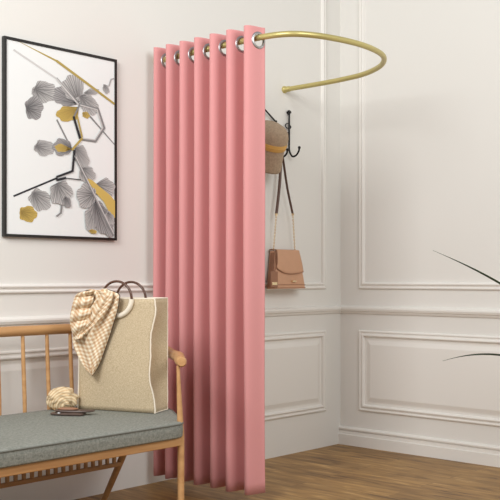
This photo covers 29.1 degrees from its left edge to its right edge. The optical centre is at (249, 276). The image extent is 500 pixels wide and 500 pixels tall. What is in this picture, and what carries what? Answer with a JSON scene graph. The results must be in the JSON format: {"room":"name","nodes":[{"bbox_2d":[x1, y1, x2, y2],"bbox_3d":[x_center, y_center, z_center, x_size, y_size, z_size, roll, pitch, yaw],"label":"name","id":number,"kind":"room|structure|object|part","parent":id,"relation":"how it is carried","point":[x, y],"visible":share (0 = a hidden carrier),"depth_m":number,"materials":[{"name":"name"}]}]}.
{"room":"clothing store fitting room","nodes":[
{"label":"clothing store fitting room","id":0,"kind":"room"},
{"bbox_2d":[0,0,339,499],"bbox_3d":[-1.450,-0.600,3.692,0.121,3.200,6.010,0,0,42],"label":"wall","id":1,"kind":"structure","parent":0,"point":[128,32],"depth_m":4.67,"materials":[{"name":"white paint"}]},
{"bbox_2d":[2,36,116,240],"bbox_3d":[-0.830,-0.591,4.261,0.021,0.842,0.607,0,0,42],"label":"framed picture","id":2,"kind":"object","parent":1,"relation":"attached to","point":[59,105],"visible":1,"depth_m":4.23,"materials":[{"name":"black"}]},
{"bbox_2d":[0,330,325,420],"bbox_3d":[-0.410,0.550,4.726,0.020,0.475,2.541,0,0,43],"label":"wall panel","id":3,"kind":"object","parent":1,"relation":"attached to","point":[295,362],"depth_m":5.32,"materials":[{"name":"white paint"}]},
{"bbox_2d":[0,0,325,293],"bbox_3d":[-0.410,-0.925,4.726,0.020,1.990,2.541,0,0,43],"label":"trim","id":4,"kind":"structure","parent":1,"relation":"attached to","point":[4,288],"depth_m":5.63,"materials":[{"name":"white paint"}]},
{"bbox_2d":[0,305,340,326],"bbox_3d":[-1.436,0.194,3.598,0.029,0.048,5.890,0,0,42],"label":"trim","id":5,"kind":"structure","parent":1,"relation":"attached to","point":[309,310],"depth_m":4.29,"materials":[{"name":"white paint"}]},
{"bbox_2d":[163,31,386,92],"bbox_3d":[0.216,-1.050,4.719,0.950,0.040,1.003,0,0,42],"label":"curtain rod","id":6,"kind":"object","parent":1,"relation":"attached to","point":[306,34],"visible":0.84,"depth_m":4.37,"materials":[{"name":"gold metal"}]},
{"bbox_2d":[153,25,264,494],"bbox_3d":[-0.195,-0.073,4.419,0.635,2.047,0.113,0,0,42],"label":"curtain","id":7,"kind":"object","parent":6,"relation":"hanging from","point":[209,138],"visible":0.93,"depth_m":4.35,"materials":[{"name":"pink fabric"}]},
{"bbox_2d":[265,109,288,157],"bbox_3d":[0.118,-0.801,5.240,0.102,0.298,0.180,0,0,42],"label":"coat hook","id":8,"kind":"object","parent":1,"relation":"attached to","point":[266,111],"visible":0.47,"depth_m":5.27,"materials":[{"name":"black metal"}]},
{"bbox_3d":[0.096,-0.901,5.258,0.020,0.097,0.178,0,0,37],"label":"diagonal arm","id":9,"kind":"part","parent":8,"relation":"part of","materials":[{"name":"black metal"}]},
{"bbox_2d":[265,120,288,173],"bbox_3d":[0.108,-0.691,5.129,0.188,0.286,0.235,0,0,-8],"label":"hat","id":10,"kind":"object","parent":8,"relation":"hanging from","point":[276,135],"visible":0.67,"depth_m":5.06,"materials":[{"name":"beige fabric"}]},
{"bbox_3d":[0.111,-0.750,5.099,0.177,0.167,0.189,0,0,42],"label":"crown","id":11,"kind":"part","parent":10,"relation":"part of","materials":[{"name":"beige fabric"}]},
{"bbox_2d":[267,158,305,288],"bbox_3d":[0.188,-0.308,5.313,0.086,0.743,0.310,0,0,42],"label":"shoulder bag","id":12,"kind":"object","parent":8,"relation":"hanging from","point":[285,271],"visible":0.99,"depth_m":5.29,"materials":[{"name":"beige leather"}]},
{"bbox_3d":[0.142,-0.089,5.226,0.021,0.125,0.075,0,0,10],"label":"tag cord","id":13,"kind":"part","parent":12,"relation":"part of","materials":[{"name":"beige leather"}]},
{"bbox_3d":[0.138,-0.246,5.267,0.031,0.204,0.016,0,0,42],"label":"chain","id":14,"kind":"part","parent":12,"relation":"part of","materials":[{"name":"gold metal"}]},
{"bbox_3d":[0.244,-0.250,5.389,0.015,0.211,0.049,0,0,18],"label":"chain","id":15,"kind":"part","parent":12,"relation":"part of","materials":[{"name":"gold metal"}]},
{"bbox_2d":[285,110,300,156],"bbox_3d":[0.238,-0.803,5.377,0.094,0.267,0.054,0,0,42],"label":"coat hook","id":16,"kind":"object","parent":1,"relation":"attached to","point":[288,112],"visible":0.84,"depth_m":5.40,"materials":[{"name":"black metal"}]},
{"bbox_2d":[74,444,499,499],"bbox_3d":[0.762,1.030,1.666,6.120,0.060,6.010,0,0,42],"label":"floor","id":17,"kind":"structure","parent":0,"point":[337,471],"depth_m":4.73,"materials":[{"name":"brown wood"}]},
{"bbox_2d":[0,324,186,499],"bbox_3d":[-0.843,0.603,3.549,0.753,0.804,1.632,0,0,42],"label":"bench","id":18,"kind":"object","parent":17,"relation":"on","point":[30,442],"visible":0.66,"depth_m":3.59,"materials":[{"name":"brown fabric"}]},
{"bbox_2d":[46,387,78,409],"bbox_3d":[-0.777,0.500,3.979,0.121,0.095,0.119,0,0,42],"label":"yarn ball","id":19,"kind":"object","parent":18,"relation":"on","point":[58,397],"visible":0.86,"depth_m":3.95,"materials":[{"name":"beige fabric"}]},
{"bbox_2d":[50,407,94,415],"bbox_3d":[-0.707,0.535,3.838,0.180,0.028,0.084,0,0,3],"label":"eyeglasses","id":20,"kind":"object","parent":18,"relation":"on","point":[62,411],"visible":1,"depth_m":3.82,"materials":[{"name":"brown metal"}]},
{"bbox_3d":[-0.588,0.626,3.316,0.022,0.032,0.950,0,0,42],"label":"rail","id":21,"kind":"part","parent":18,"relation":"part of","materials":[{"name":"brown wood"}]},
{"bbox_2d":[0,406,182,468],"bbox_3d":[-0.819,0.580,3.527,0.685,0.059,1.482,0,0,42],"label":"seat cushion","id":22,"kind":"object","parent":18,"relation":"on","point":[28,440],"depth_m":3.45,"materials":[{"name":"grey fabric"}]},
{"bbox_3d":[-0.567,0.814,4.056,0.206,0.384,0.035,0,0,23],"label":"leg","id":23,"kind":"part","parent":18,"relation":"part of","materials":[{"name":"brown wood"}]},
{"bbox_2d":[77,280,167,413],"bbox_3d":[-0.531,0.281,3.987,0.385,0.536,0.142,0,0,24],"label":"tote bag","id":24,"kind":"object","parent":18,"relation":"on","point":[131,375],"visible":0.7,"depth_m":3.92,"materials":[{"name":"beige fabric"}]},
{"bbox_2d":[70,289,119,375],"bbox_3d":[-0.639,0.226,3.925,0.236,0.360,0.087,0,0,25],"label":"scarf","id":25,"kind":"object","parent":24,"relation":"attached to","point":[93,314],"visible":1,"depth_m":3.91,"materials":[{"name":"brown fabric"}]},
{"bbox_3d":[-0.544,0.088,3.926,0.151,0.151,0.010,0,0,24],"label":"handle","id":26,"kind":"part","parent":24,"relation":"part of","materials":[{"name":"brown leather"}]},
{"bbox_3d":[-0.499,0.091,4.034,0.151,0.151,0.010,0,0,24],"label":"handle","id":27,"kind":"part","parent":24,"relation":"part of","materials":[{"name":"brown leather"}]},
{"bbox_3d":[-0.376,0.317,3.927,0.036,0.462,0.120,0,0,18],"label":"panel","id":28,"kind":"part","parent":24,"relation":"part of","materials":[{"name":"beige fabric"}]},
{"bbox_3d":[-0.267,0.670,3.673,0.035,0.660,0.026,0,0,42],"label":"leg","id":29,"kind":"part","parent":18,"relation":"part of","materials":[{"name":"brown wood"}]},
{"bbox_2d":[435,251,499,360],"bbox_3d":[1.256,0.440,4.255,0.818,1.120,0.331,0,0,-14],"label":"potted plant","id":30,"kind":"object","parent":17,"relation":"on","point":[478,271],"visible":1,"depth_m":4.30,"materials":[{"name":"green plant"}]},
{"bbox_2d":[340,0,499,445],"bbox_3d":[2.501,-0.600,4.067,5.200,3.200,0.121,0,0,42],"label":"wall","id":31,"kind":"structure","parent":0,"point":[432,111],"depth_m":5.40,"materials":[{"name":"white paint"}]},
{"bbox_2d":[338,426,499,467],"bbox_3d":[2.453,0.946,4.015,5.200,0.108,0.024,0,0,43],"label":"baseboard","id":32,"kind":"structure","parent":31,"relation":"attached to","point":[460,451],"depth_m":5.37,"materials":[{"name":"white paint"}]},
{"bbox_2d":[341,305,499,317],"bbox_3d":[2.451,0.194,4.013,5.200,0.048,0.029,0,0,42],"label":"trim","id":33,"kind":"structure","parent":31,"relation":"attached to","point":[380,310],"depth_m":5.37,"materials":[{"name":"white paint"}]},
{"bbox_2d":[359,330,499,426],"bbox_3d":[1.308,0.550,5.066,1.808,0.475,0.019,0,0,42],"label":"wall panel","id":34,"kind":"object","parent":31,"relation":"attached to","point":[401,373],"depth_m":5.34,"materials":[{"name":"white paint"}]},
{"bbox_2d":[359,0,499,289],"bbox_3d":[1.308,-0.925,5.066,1.808,1.990,0.019,0,0,42],"label":"trim","id":35,"kind":"structure","parent":31,"relation":"attached to","point":[362,284],"depth_m":5.65,"materials":[{"name":"white paint"}]}
]}

